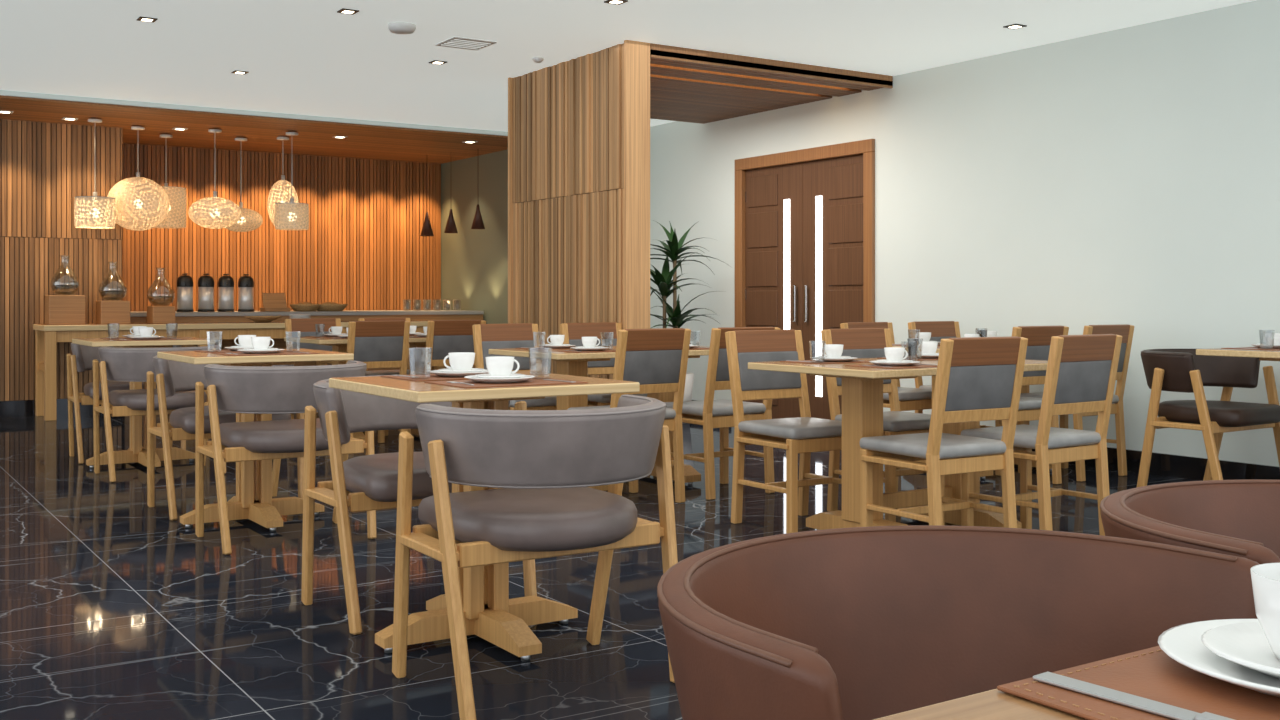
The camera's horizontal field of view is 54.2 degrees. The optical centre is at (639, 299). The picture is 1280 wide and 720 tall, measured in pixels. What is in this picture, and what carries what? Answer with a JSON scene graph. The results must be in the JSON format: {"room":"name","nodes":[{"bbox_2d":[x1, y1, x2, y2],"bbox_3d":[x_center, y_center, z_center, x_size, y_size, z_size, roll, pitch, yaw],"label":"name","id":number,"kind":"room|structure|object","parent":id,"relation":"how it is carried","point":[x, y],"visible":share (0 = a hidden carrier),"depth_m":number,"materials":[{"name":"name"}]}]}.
{"room":"restaurant dining room","nodes":[
{"label":"restaurant dining room","id":0,"kind":"room"},
{"bbox_2d":[0,119,121,416],"bbox_3d":[-8.363,-0.315,10.365,7.385,2.730,1.450,0,0,-33],"label":"wall","id":1,"kind":"structure","parent":0,"point":[44,166],"depth_m":11.43,"materials":[{"name":"brown wood"}]},
{"bbox_2d":[122,143,440,311],"bbox_3d":[-3.990,-0.315,13.906,4.013,2.730,0.126,0,0,-33],"label":"wall","id":2,"kind":"structure","parent":0,"point":[363,247],"depth_m":14.00,"materials":[{"name":"brown wood"}]},
{"bbox_2d":[441,149,507,323],"bbox_3d":[-1.108,-0.315,13.841,0.934,2.730,3.997,0,0,-33],"label":"wall","id":3,"kind":"structure","parent":0,"point":[474,262],"depth_m":14.09,"materials":[{"name":"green paint"}]},
{"bbox_2d":[508,40,649,378],"bbox_3d":[-0.467,-0.315,8.814,0.186,2.730,1.662,0,0,-33],"label":"wall","id":4,"kind":"structure","parent":0,"point":[579,128],"depth_m":8.61,"materials":[{"name":"brown wood"}]},
{"bbox_2d":[650,43,892,123],"bbox_3d":[0.325,-1.635,9.779,2.183,0.090,2.400,0,0,-33],"label":"ceiling canopy slats","id":5,"kind":"object","parent":4,"relation":"attached to","point":[687,84],"depth_m":9.31,"materials":[{"name":"brown wood"}]},
{"bbox_2d":[0,412,1200,719],"bbox_3d":[-1.900,1.100,4.840,12.132,0.100,18.179,0,0,-33],"label":"floor","id":6,"kind":"structure","parent":0,"point":[112,608],"depth_m":4.40,"materials":[{"name":"black stone"}]},
{"bbox_2d":[67,343,185,463],"bbox_3d":[-3.460,0.665,8.413,0.716,0.777,0.636,0,0,-31],"label":"tub chair","id":7,"kind":"object","parent":6,"relation":"on","point":[83,356],"visible":0.2,"depth_m":8.16,"materials":[{"name":"brown wood"}]},
{"bbox_2d":[72,337,214,469],"bbox_3d":[-3.169,0.649,7.967,0.720,0.801,0.720,0,0,-33],"label":"dining table","id":8,"kind":"object","parent":6,"relation":"on","point":[136,452],"visible":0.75,"depth_m":7.88,"materials":[{"name":"brown wood"}]},
{"bbox_2d":[102,323,170,338],"bbox_3d":[-3.265,0.199,8.113,0.400,0.099,0.290,0,0,-33],"label":"place setting","id":9,"kind":"object","parent":8,"relation":"on","point":[135,328],"visible":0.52,"depth_m":8.07,"materials":[{"name":"white ceramic"}]},
{"bbox_2d":[110,323,187,340],"bbox_3d":[-3.073,0.199,7.821,0.400,0.099,0.290,0,0,-33],"label":"place setting","id":10,"kind":"object","parent":8,"relation":"on","point":[145,332],"visible":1,"depth_m":7.78,"materials":[{"name":"white ceramic"}]},
{"bbox_2d":[93,344,225,482],"bbox_3d":[-2.877,0.665,7.522,0.716,0.777,0.636,0,0,-34],"label":"tub chair","id":11,"kind":"object","parent":6,"relation":"on","point":[116,364],"visible":0.7,"depth_m":7.29,"materials":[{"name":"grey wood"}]},
{"bbox_2d":[147,356,303,519],"bbox_3d":[-2.123,0.665,6.372,0.716,0.777,0.636,0,0,-34],"label":"tub chair","id":12,"kind":"object","parent":6,"relation":"on","point":[172,377],"visible":0.32,"depth_m":6.20,"materials":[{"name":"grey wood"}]},
{"bbox_2d":[33,320,444,420],"bbox_3d":[-3.655,0.634,12.195,4.029,0.831,0.647,0,0,-33],"label":"buffet table","id":13,"kind":"object","parent":6,"relation":"on","point":[47,336],"visible":0.36,"depth_m":11.30,"materials":[{"name":"brown wood"}]},
{"bbox_2d":[45,295,84,324],"bbox_3d":[-5.189,0.088,11.280,0.300,0.260,0.260,0,0,-33],"label":"box","id":14,"kind":"object","parent":13,"relation":"on","point":[59,309],"visible":0.96,"depth_m":11.17,"materials":[{"name":"brown wood"}]},
{"bbox_2d":[96,301,129,323],"bbox_3d":[-4.850,0.113,11.503,0.250,0.210,0.260,0,0,-33],"label":"box","id":15,"kind":"object","parent":13,"relation":"on","point":[110,312],"visible":0.98,"depth_m":11.40,"materials":[{"name":"brown wood"}]},
{"bbox_2d":[147,306,174,323],"bbox_3d":[-4.497,0.138,11.734,0.200,0.160,0.260,0,0,-33],"label":"box","id":16,"kind":"object","parent":13,"relation":"on","point":[155,314],"visible":0.98,"depth_m":11.63,"materials":[{"name":"brown wood"}]},
{"bbox_2d":[244,316,281,322],"bbox_3d":[-3.667,0.188,12.159,0.350,0.060,0.350,0,0,-33],"label":"wooden bowl","id":17,"kind":"object","parent":13,"relation":"on","point":[260,319],"visible":1,"depth_m":12.05,"materials":[{"name":"wood"}]},
{"bbox_2d":[289,314,310,318],"bbox_3d":[-3.362,0.180,12.359,0.214,0.076,0.214,0,0,-33],"label":"plates","id":18,"kind":"object","parent":13,"relation":"on","point":[292,315],"visible":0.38,"depth_m":12.28,"materials":[{"name":"white ceramic"}]},
{"bbox_2d":[157,348,353,531],"bbox_3d":[-1.831,0.649,5.927,0.720,0.801,0.720,0,0,-33],"label":"dining table","id":19,"kind":"object","parent":6,"relation":"on","point":[253,500],"visible":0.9,"depth_m":5.84,"materials":[{"name":"brown wood"}]},
{"bbox_2d":[193,331,291,352],"bbox_3d":[-1.927,0.199,6.073,0.400,0.099,0.290,0,0,-33],"label":"place setting","id":20,"kind":"object","parent":19,"relation":"on","point":[244,341],"visible":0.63,"depth_m":6.04,"materials":[{"name":"white ceramic"}]},
{"bbox_2d":[212,331,317,355],"bbox_3d":[-1.735,0.199,5.780,0.400,0.099,0.290,0,0,-33],"label":"place setting","id":21,"kind":"object","parent":19,"relation":"on","point":[261,346],"visible":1,"depth_m":5.74,"materials":[{"name":"white ceramic"}]},
{"bbox_2d":[195,360,376,554],"bbox_3d":[-1.539,0.665,5.481,0.716,0.777,0.636,0,0,-33],"label":"tub chair","id":22,"kind":"object","parent":6,"relation":"on","point":[231,389],"visible":0.74,"depth_m":5.25,"materials":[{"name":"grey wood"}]},
{"bbox_2d":[130,310,483,370],"bbox_3d":[-3.628,0.585,13.355,3.753,0.930,1.184,0,0,-33],"label":"countertop","id":23,"kind":"structure","parent":6,"relation":"on","point":[135,317],"depth_m":12.85,"materials":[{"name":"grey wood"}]},
{"bbox_2d":[176,273,193,311],"bbox_3d":[-4.511,-0.073,12.405,0.160,0.383,0.195,0,0,-33],"label":"coffee airpot","id":24,"kind":"object","parent":23,"relation":"on","point":[184,282],"visible":1,"depth_m":12.36,"materials":[{"name":"silver metal"}]},
{"bbox_2d":[198,273,213,311],"bbox_3d":[-4.341,-0.073,12.517,0.160,0.383,0.195,0,0,-33],"label":"coffee airpot","id":25,"kind":"object","parent":23,"relation":"on","point":[205,283],"visible":1,"depth_m":12.47,"materials":[{"name":"silver metal"}]},
{"bbox_2d":[218,274,233,311],"bbox_3d":[-4.177,-0.073,12.625,0.160,0.383,0.195,0,0,-33],"label":"coffee airpot","id":26,"kind":"object","parent":23,"relation":"on","point":[225,283],"visible":1,"depth_m":12.57,"materials":[{"name":"silver metal"}]},
{"bbox_2d":[238,274,253,311],"bbox_3d":[-4.009,-0.073,12.735,0.160,0.383,0.195,0,0,-33],"label":"coffee airpot","id":27,"kind":"object","parent":23,"relation":"on","point":[245,282],"visible":1,"depth_m":12.69,"materials":[{"name":"silver metal"}]},
{"bbox_2d":[260,293,289,311],"bbox_3d":[-3.756,0.022,12.862,0.260,0.191,0.200,0,0,-33],"label":"menu stand","id":28,"kind":"object","parent":23,"relation":"on","point":[272,302],"visible":1,"depth_m":12.85,"materials":[{"name":"brown wood"}]},
{"bbox_2d":[289,302,319,310],"bbox_3d":[-3.493,0.069,13.034,0.320,0.098,0.315,0,0,-33],"label":"bowl","id":29,"kind":"object","parent":23,"relation":"on","point":[302,306],"visible":1,"depth_m":12.92,"materials":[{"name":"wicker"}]},
{"bbox_2d":[317,302,347,310],"bbox_3d":[-3.269,0.069,13.182,0.368,0.098,0.362,0,0,-33],"label":"bowl","id":30,"kind":"object","parent":23,"relation":"on","point":[327,306],"visible":0.86,"depth_m":13.05,"materials":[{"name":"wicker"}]},
{"bbox_2d":[285,318,340,418],"bbox_3d":[-2.441,0.598,9.646,0.460,0.907,0.514,0,0,-34],"label":"dining chair","id":31,"kind":"object","parent":6,"relation":"on","point":[295,327],"visible":0.09,"depth_m":9.79,"materials":[{"name":"brown wood"}]},
{"bbox_2d":[284,337,431,440],"bbox_3d":[-1.941,0.664,9.431,1.250,0.771,0.800,0,0,-33],"label":"dining table","id":32,"kind":"object","parent":6,"relation":"on","point":[417,346],"visible":0.23,"depth_m":9.28,"materials":[{"name":"brown wood"}]},
{"bbox_2d":[305,326,347,337],"bbox_3d":[-2.310,0.229,9.446,0.360,0.099,0.270,0,0,-33],"label":"place setting","id":33,"kind":"object","parent":32,"relation":"on","point":[336,331],"visible":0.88,"depth_m":9.41,"materials":[{"name":"white ceramic"}]},
{"bbox_2d":[328,328,347,338],"bbox_3d":[-2.074,0.229,9.086,0.360,0.099,0.270,0,0,-33],"label":"place setting","id":34,"kind":"object","parent":32,"relation":"on","point":[341,336],"visible":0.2,"depth_m":9.01,"materials":[{"name":"white ceramic"}]},
{"bbox_2d":[409,326,423,335],"bbox_3d":[-1.808,0.229,9.775,0.360,0.099,0.270,0,0,-33],"label":"place setting","id":35,"kind":"object","parent":32,"relation":"on","point":[413,332],"visible":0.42,"depth_m":9.74,"materials":[{"name":"white ceramic"}]},
{"bbox_2d":[409,327,426,337],"bbox_3d":[-1.572,0.229,9.415,0.360,0.099,0.270,0,0,-33],"label":"place setting","id":36,"kind":"object","parent":32,"relation":"on","point":[424,328],"visible":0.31,"depth_m":9.36,"materials":[{"name":"white ceramic"}]},
{"bbox_2d":[346,321,409,442],"bbox_3d":[-1.942,0.598,8.886,0.460,0.907,0.514,0,0,-34],"label":"dining chair","id":37,"kind":"object","parent":6,"relation":"on","point":[377,344],"visible":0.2,"depth_m":8.71,"materials":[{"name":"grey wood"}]},
{"bbox_2d":[358,318,432,435],"bbox_3d":[-1.940,0.598,9.975,0.460,0.907,0.514,0,0,-35],"label":"dining chair","id":38,"kind":"object","parent":6,"relation":"on","point":[380,372],"visible":0.16,"depth_m":10.05,"materials":[{"name":"brown wood"}]},
{"bbox_2d":[301,375,536,634],"bbox_3d":[-0.790,0.665,4.340,0.716,0.777,0.636,0,0,-33],"label":"tub chair","id":39,"kind":"object","parent":6,"relation":"on","point":[366,482],"visible":0.44,"depth_m":4.14,"materials":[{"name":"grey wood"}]},
{"bbox_2d":[407,320,485,433],"bbox_3d":[-1.442,0.598,9.215,0.460,0.907,0.514,0,0,-31],"label":"dining chair","id":40,"kind":"object","parent":6,"relation":"on","point":[444,337],"visible":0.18,"depth_m":8.98,"materials":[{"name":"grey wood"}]},
{"bbox_2d":[329,371,639,661],"bbox_3d":[-0.498,0.649,3.895,0.720,0.801,0.720,0,0,-33],"label":"dining table","id":41,"kind":"object","parent":6,"relation":"on","point":[502,621],"visible":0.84,"depth_m":3.78,"materials":[{"name":"brown wood"}]},
{"bbox_2d":[381,348,488,381],"bbox_3d":[-0.594,0.199,4.041,0.400,0.099,0.290,0,0,-33],"label":"place setting","id":42,"kind":"object","parent":41,"relation":"on","point":[461,363],"visible":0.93,"depth_m":4.00,"materials":[{"name":"white ceramic"}]},
{"bbox_2d":[424,356,587,387],"bbox_3d":[-0.402,0.199,3.749,0.400,0.099,0.290,0,0,-33],"label":"place setting","id":43,"kind":"object","parent":41,"relation":"on","point":[500,374],"visible":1,"depth_m":3.71,"materials":[{"name":"white ceramic"}]},
{"bbox_2d":[472,323,556,409],"bbox_3d":[-0.686,0.598,7.461,0.460,0.907,0.514,0,0,-35],"label":"dining chair","id":44,"kind":"object","parent":6,"relation":"on","point":[486,337],"visible":0.31,"depth_m":7.60,"materials":[{"name":"brown wood"}]},
{"bbox_2d":[392,394,677,719],"bbox_3d":[-0.257,0.665,3.416,0.716,0.777,0.636,0,0,-32],"label":"tub chair","id":45,"kind":"object","parent":6,"relation":"on","point":[544,464],"visible":0.99,"depth_m":3.20,"materials":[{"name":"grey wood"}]},
{"bbox_2d":[489,346,709,490],"bbox_3d":[-0.124,0.664,7.154,1.250,0.771,0.800,0,0,-33],"label":"dining table","id":46,"kind":"object","parent":6,"relation":"on","point":[568,363],"visible":0.32,"depth_m":6.94,"materials":[{"name":"brown wood"}]},
{"bbox_2d":[516,335,575,349],"bbox_3d":[-0.493,0.229,7.169,0.360,0.099,0.270,0,0,-33],"label":"place setting","id":47,"kind":"object","parent":46,"relation":"on","point":[557,341],"visible":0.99,"depth_m":7.13,"materials":[{"name":"white ceramic"}]},
{"bbox_2d":[552,337,615,352],"bbox_3d":[-0.257,0.229,6.809,0.360,0.099,0.270,0,0,-33],"label":"place setting","id":48,"kind":"object","parent":46,"relation":"on","point":[589,343],"visible":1,"depth_m":6.77,"materials":[{"name":"white ceramic"}]},
{"bbox_2d":[689,344,709,349],"bbox_3d":[0.244,0.229,7.139,0.360,0.099,0.270,0,0,-33],"label":"place setting","id":49,"kind":"object","parent":46,"relation":"on","point":[691,346],"visible":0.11,"depth_m":7.10,"materials":[{"name":"white ceramic"}]},
{"bbox_2d":[560,322,646,405],"bbox_3d":[-0.183,0.598,7.791,0.460,0.907,0.514,0,0,-33],"label":"dining chair","id":50,"kind":"object","parent":6,"relation":"on","point":[606,332],"visible":0.19,"depth_m":7.94,"materials":[{"name":"brown wood"}]},
{"bbox_2d":[567,328,690,502],"bbox_3d":[-0.064,0.598,6.518,0.460,0.907,0.514,0,0,-36],"label":"dining chair","id":51,"kind":"object","parent":6,"relation":"on","point":[656,358],"visible":0.55,"depth_m":6.38,"materials":[{"name":"brown wood"}]},
{"bbox_2d":[650,221,730,423],"bbox_3d":[0.311,0.172,10.722,1.045,1.756,1.004,0,0,36],"label":"potted plant","id":52,"kind":"object","parent":6,"relation":"on","point":[664,282],"visible":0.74,"depth_m":10.69,"materials":[{"name":"green plant"}]},
{"bbox_2d":[664,327,779,499],"bbox_3d":[0.436,0.598,6.846,0.460,0.907,0.514,0,0,-33],"label":"dining chair","id":53,"kind":"object","parent":6,"relation":"on","point":[710,413],"visible":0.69,"depth_m":6.65,"materials":[{"name":"brown wood"}]},
{"bbox_2d":[725,329,841,532],"bbox_3d":[0.724,0.598,5.826,0.460,0.907,0.514,0,0,-32],"label":"dining chair","id":54,"kind":"object","parent":6,"relation":"on","point":[805,434],"visible":0.89,"depth_m":5.88,"materials":[{"name":"brown wood"}]},
{"bbox_2d":[821,328,930,521],"bbox_3d":[1.226,0.598,6.155,0.460,0.907,0.514,0,0,-32],"label":"dining chair","id":55,"kind":"object","parent":6,"relation":"on","point":[857,342],"visible":0.5,"depth_m":6.20,"materials":[{"name":"brown wood"}]},
{"bbox_2d":[840,322,931,469],"bbox_3d":[1.609,0.598,7.938,0.460,0.907,0.514,0,0,-34],"label":"dining chair","id":56,"kind":"object","parent":6,"relation":"on","point":[909,398],"visible":0.16,"depth_m":7.76,"materials":[{"name":"brown wood"}]},
{"bbox_2d":[748,358,1047,529],"bbox_3d":[1.223,0.664,5.610,1.250,0.771,0.800,0,0,-33],"label":"dining table","id":57,"kind":"object","parent":6,"relation":"on","point":[862,387],"visible":0.39,"depth_m":5.42,"materials":[{"name":"brown wood"}]},
{"bbox_2d":[780,344,868,363],"bbox_3d":[0.854,0.229,5.626,0.360,0.099,0.270,0,0,-33],"label":"place setting","id":58,"kind":"object","parent":57,"relation":"on","point":[833,352],"visible":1,"depth_m":5.59,"materials":[{"name":"white ceramic"}]},
{"bbox_2d":[845,341,936,368],"bbox_3d":[1.090,0.229,5.266,0.360,0.099,0.270,0,0,-33],"label":"place setting","id":59,"kind":"object","parent":57,"relation":"on","point":[894,356],"visible":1,"depth_m":5.23,"materials":[{"name":"white ceramic"}]},
{"bbox_2d":[880,338,938,360],"bbox_3d":[1.356,0.229,5.955,0.360,0.099,0.270,0,0,-33],"label":"place setting","id":60,"kind":"object","parent":57,"relation":"on","point":[928,349],"visible":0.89,"depth_m":5.92,"materials":[{"name":"white ceramic"}]},
{"bbox_2d":[860,336,1027,527],"bbox_3d":[1.220,0.598,5.065,0.460,0.907,0.514,0,0,-30],"label":"dining chair","id":61,"kind":"object","parent":6,"relation":"on","point":[978,378],"visible":0.92,"depth_m":4.92,"materials":[{"name":"brown wood"}]},
{"bbox_2d":[908,321,991,427],"bbox_3d":[2.113,0.598,8.268,0.460,0.907,0.514,0,0,-31],"label":"dining chair","id":62,"kind":"object","parent":6,"relation":"on","point":[939,330],"visible":0.16,"depth_m":8.43,"materials":[{"name":"brown wood"}]},
{"bbox_2d":[657,525,1258,719],"bbox_3d":[0.349,0.670,1.289,0.706,0.768,0.642,0,0,-35],"label":"tub chair","id":63,"kind":"object","parent":6,"relation":"on","point":[873,622],"visible":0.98,"depth_m":1.52,"materials":[{"name":"brown leather"}]},
{"bbox_2d":[892,343,1051,479],"bbox_3d":[2.110,0.664,7.723,1.250,0.771,0.800,0,0,-33],"label":"dining table","id":64,"kind":"object","parent":6,"relation":"on","point":[910,349],"visible":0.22,"depth_m":7.56,"materials":[{"name":"brown wood"}]},
{"bbox_2d":[892,332,939,345],"bbox_3d":[1.741,0.229,7.738,0.360,0.099,0.270,0,0,-33],"label":"place setting","id":65,"kind":"object","parent":64,"relation":"on","point":[922,336],"visible":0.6,"depth_m":7.70,"materials":[{"name":"white ceramic"}]},
{"bbox_2d":[939,334,979,346],"bbox_3d":[1.977,0.229,7.378,0.360,0.099,0.270,0,0,-33],"label":"place setting","id":66,"kind":"object","parent":64,"relation":"on","point":[965,335],"visible":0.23,"depth_m":7.34,"materials":[{"name":"white ceramic"}]},
{"bbox_2d":[982,331,996,336],"bbox_3d":[2.243,0.229,8.067,0.360,0.099,0.270,0,0,-33],"label":"place setting","id":67,"kind":"object","parent":64,"relation":"on","point":[986,333],"visible":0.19,"depth_m":8.03,"materials":[{"name":"white ceramic"}]},
{"bbox_2d":[874,689,1086,719],"bbox_3d":[0.885,0.664,0.838,1.250,0.771,0.800,0,0,-33],"label":"dining table","id":68,"kind":"object","parent":6,"relation":"on","point":[995,704],"visible":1,"depth_m":0.85,"materials":[{"name":"brown wood"}]},
{"bbox_2d":[997,646,1279,719],"bbox_3d":[0.500,0.276,0.878,0.400,0.004,0.290,0,0,-33],"label":"placemat","id":69,"kind":"object","parent":68,"relation":"on","point":[1149,673],"visible":0.67,"depth_m":0.88,"materials":[{"name":"brown"}]},
{"bbox_2d":[1032,672,1234,719],"bbox_3d":[0.357,0.271,0.820,0.019,0.006,0.220,0,0,-37],"label":"table knife","id":70,"kind":"object","parent":69,"relation":"on","point":[1133,701],"visible":1,"depth_m":0.85,"materials":[{"name":"silver metal"}]},
{"bbox_2d":[1158,619,1279,697],"bbox_3d":[0.492,0.266,0.909,0.214,0.016,0.214,0,0,-33],"label":"dinner plate","id":71,"kind":"object","parent":69,"relation":"on","point":[1182,643],"visible":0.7,"depth_m":0.92,"materials":[{"name":"white ceramic"}]},
{"bbox_2d":[1201,622,1279,678],"bbox_3d":[0.492,0.261,0.909,0.154,0.016,0.154,0,0,-33],"label":"saucer","id":72,"kind":"object","parent":71,"relation":"on","point":[1246,644],"visible":0.88,"depth_m":0.94,"materials":[{"name":"white ceramic"}]},
{"bbox_2d":[1250,563,1279,659],"bbox_3d":[0.492,0.231,0.909,0.088,0.062,0.087,0,0,-9],"label":"coffee cup","id":73,"kind":"object","parent":72,"relation":"on","point":[1265,577],"visible":1,"depth_m":0.91,"materials":[{"name":"white ceramic"}]},
{"bbox_2d":[995,325,1068,483],"bbox_3d":[2.108,0.598,7.178,0.460,0.907,0.514,0,0,-33],"label":"dining chair","id":74,"kind":"object","parent":6,"relation":"on","point":[1039,337],"visible":0.18,"depth_m":7.01,"materials":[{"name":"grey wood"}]},
{"bbox_2d":[961,334,1121,535],"bbox_3d":[1.724,0.598,5.395,0.460,0.907,0.514,0,0,-35],"label":"dining chair","id":75,"kind":"object","parent":6,"relation":"on","point":[1081,372],"visible":0.74,"depth_m":5.25,"materials":[{"name":"brown wood"}]},
{"bbox_2d":[1018,324,1134,481],"bbox_3d":[2.611,0.598,7.508,0.460,0.907,0.514,0,0,-35],"label":"dining chair","id":76,"kind":"object","parent":6,"relation":"on","point":[1126,331],"visible":0.38,"depth_m":7.44,"materials":[{"name":"brown wood"}]},
{"bbox_2d":[1100,479,1279,563],"bbox_3d":[0.974,0.670,1.698,0.706,0.768,0.642,0,0,-26],"label":"tub chair","id":77,"kind":"object","parent":6,"relation":"on","point":[1240,518],"visible":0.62,"depth_m":1.94,"materials":[{"name":"brown leather"}]},
{"bbox_2d":[1137,349,1279,486],"bbox_3d":[3.026,0.663,6.689,0.716,0.782,0.637,0,0,-34],"label":"dining chair","id":78,"kind":"object","parent":6,"relation":"on","point":[1173,370],"visible":0.85,"depth_m":6.55,"materials":[{"name":"brown wood"}]},
{"bbox_2d":[1196,348,1279,360],"bbox_3d":[3.319,0.649,6.244,0.720,0.801,0.720,0,0,-33],"label":"dining table","id":79,"kind":"object","parent":6,"relation":"on","point":[1263,355],"visible":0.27,"depth_m":6.18,"materials":[{"name":"brown wood"}]},
{"bbox_2d":[1221,333,1279,349],"bbox_3d":[3.223,0.199,6.390,0.400,0.099,0.290,0,0,-33],"label":"place setting","id":80,"kind":"object","parent":79,"relation":"on","point":[1272,340],"visible":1,"depth_m":6.35,"materials":[{"name":"white ceramic"}]},
{"bbox_2d":[0,0,1254,131],"bbox_3d":[-1.900,-1.730,4.840,12.132,0.100,18.179,0,0,-33],"label":"ceiling","id":81,"kind":"structure","parent":0,"point":[301,57],"depth_m":8.09,"materials":[{"name":"paint"}]},
{"bbox_2d":[74,119,115,228],"bbox_3d":[-4.866,-1.128,11.161,0.340,0.963,0.340,0,0,-33],"label":"pendant lamp","id":82,"kind":"object","parent":81,"relation":"hanging from","point":[96,212],"visible":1,"depth_m":11.03,"materials":[{"name":"wicker"}]},
{"bbox_2d":[107,126,169,230],"bbox_3d":[-4.676,-1.127,11.644,0.550,0.966,0.550,0,0,-33],"label":"pendant lamp","id":83,"kind":"object","parent":81,"relation":"hanging from","point":[142,204],"visible":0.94,"depth_m":11.46,"materials":[{"name":"wicker"}]},
{"bbox_2d":[154,134,186,228],"bbox_3d":[-4.631,-1.159,12.212,0.380,0.901,0.380,0,0,-33],"label":"pendant lamp","id":84,"kind":"object","parent":81,"relation":"hanging from","point":[176,217],"visible":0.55,"depth_m":12.11,"materials":[{"name":"wicker"}]},
{"bbox_2d":[188,129,241,228],"bbox_3d":[-4.023,-1.142,11.834,0.480,0.936,0.480,0,0,-33],"label":"pendant lamp","id":85,"kind":"object","parent":81,"relation":"hanging from","point":[214,212],"visible":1,"depth_m":11.67,"materials":[{"name":"wicker"}]},
{"bbox_2d":[226,138,262,231],"bbox_3d":[-3.978,-1.144,12.461,0.420,0.932,0.420,0,0,-33],"label":"pendant lamp","id":86,"kind":"object","parent":81,"relation":"hanging from","point":[250,220],"visible":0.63,"depth_m":12.35,"materials":[{"name":"wicker"}]},
{"bbox_2d":[0,90,507,163],"bbox_3d":[-6.119,-1.652,10.907,11.732,0.056,2.628,0,0,-33],"label":"ceiling wood slats","id":87,"kind":"object","parent":81,"relation":"attached to","point":[366,139],"depth_m":11.99,"materials":[{"name":"brown wood"}]},
{"bbox_2d":[267,137,297,225],"bbox_3d":[-3.539,-1.151,12.391,0.300,0.918,0.300,0,0,-33],"label":"pendant lamp","id":88,"kind":"object","parent":81,"relation":"hanging from","point":[282,190],"visible":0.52,"depth_m":12.29,"materials":[{"name":"wicker"}]},
{"bbox_2d":[275,132,308,229],"bbox_3d":[-3.351,-1.145,12.036,0.320,0.931,0.320,0,0,-33],"label":"pendant lamp","id":89,"kind":"object","parent":81,"relation":"hanging from","point":[288,216],"visible":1,"depth_m":11.91,"materials":[{"name":"wicker"}]},
{"bbox_2d":[388,22,415,33],"bbox_3d":[-1.454,-1.655,7.636,0.170,0.050,0.170,0,0,-33],"label":"smoke detector","id":90,"kind":"object","parent":81,"relation":"attached to","point":[394,27],"visible":1,"depth_m":7.58,"materials":[{"name":"white plastic"}]},
{"bbox_2d":[420,212,433,235],"bbox_3d":[-2.361,-1.160,13.854,0.150,0.901,0.148,0,0,-33],"label":"pendant lamp","id":91,"kind":"object","parent":81,"relation":"hanging from","point":[426,229],"visible":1,"depth_m":13.81,"materials":[{"name":"brown metal"}]},
{"bbox_2d":[444,209,457,232],"bbox_3d":[-2.053,-1.169,13.578,0.150,0.882,0.148,0,0,-33],"label":"pendant lamp","id":92,"kind":"object","parent":81,"relation":"hanging from","point":[450,226],"visible":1,"depth_m":13.54,"materials":[{"name":"brown metal"}]},
{"bbox_2d":[436,36,496,49],"bbox_3d":[-1.137,-1.674,8.171,0.300,0.011,0.300,0,0,-33],"label":"ceiling vent","id":93,"kind":"object","parent":81,"relation":"attached to","point":[454,42],"depth_m":8.15,"materials":[{"name":"white metal"}]},
{"bbox_2d":[471,205,484,228],"bbox_3d":[-1.726,-1.183,13.314,0.150,0.854,0.148,0,0,-33],"label":"pendant lamp","id":94,"kind":"object","parent":81,"relation":"hanging from","point":[477,223],"visible":1,"depth_m":13.28,"materials":[{"name":"brown metal"}]},
{"bbox_2d":[0,0,1026,142],"bbox_3d":[-1.671,-1.647,9.338,4.904,0.065,7.255,0,0,-33],"label":"recessed light","id":95,"kind":"object","parent":81,"relation":"in","point":[346,11],"depth_m":7.65,"materials":[{"name":"white metal"}]},
{"bbox_2d":[532,57,543,62],"bbox_3d":[-0.708,-1.663,8.678,0.080,0.034,0.080,0,0,-33],"label":"sensor","id":96,"kind":"object","parent":81,"relation":"attached to","point":[536,59],"depth_m":8.65,"materials":[{"name":"white plastic"}]},
{"bbox_2d":[650,0,1279,466],"bbox_3d":[4.017,-0.315,6.332,0.200,2.730,14.182,0,0,-33],"label":"wall","id":97,"kind":"structure","parent":0,"point":[1128,175],"depth_m":8.09,"materials":[{"name":"paint"}]},
{"bbox_2d":[735,139,874,419],"bbox_3d":[1.369,-0.090,10.288,0.170,2.280,1.717,0,0,-33],"label":"door","id":98,"kind":"structure","parent":97,"relation":"in","point":[805,218],"depth_m":10.22,"materials":[{"name":"brown wood"}]},
{"bbox_2d":[1032,447,1279,480],"bbox_3d":[4.824,0.985,4.906,0.015,0.130,10.913,0,0,-33],"label":"baseboard","id":99,"kind":"structure","parent":97,"relation":"attached to","point":[1179,466],"depth_m":7.35,"materials":[{"name":"black stone"}]}
]}

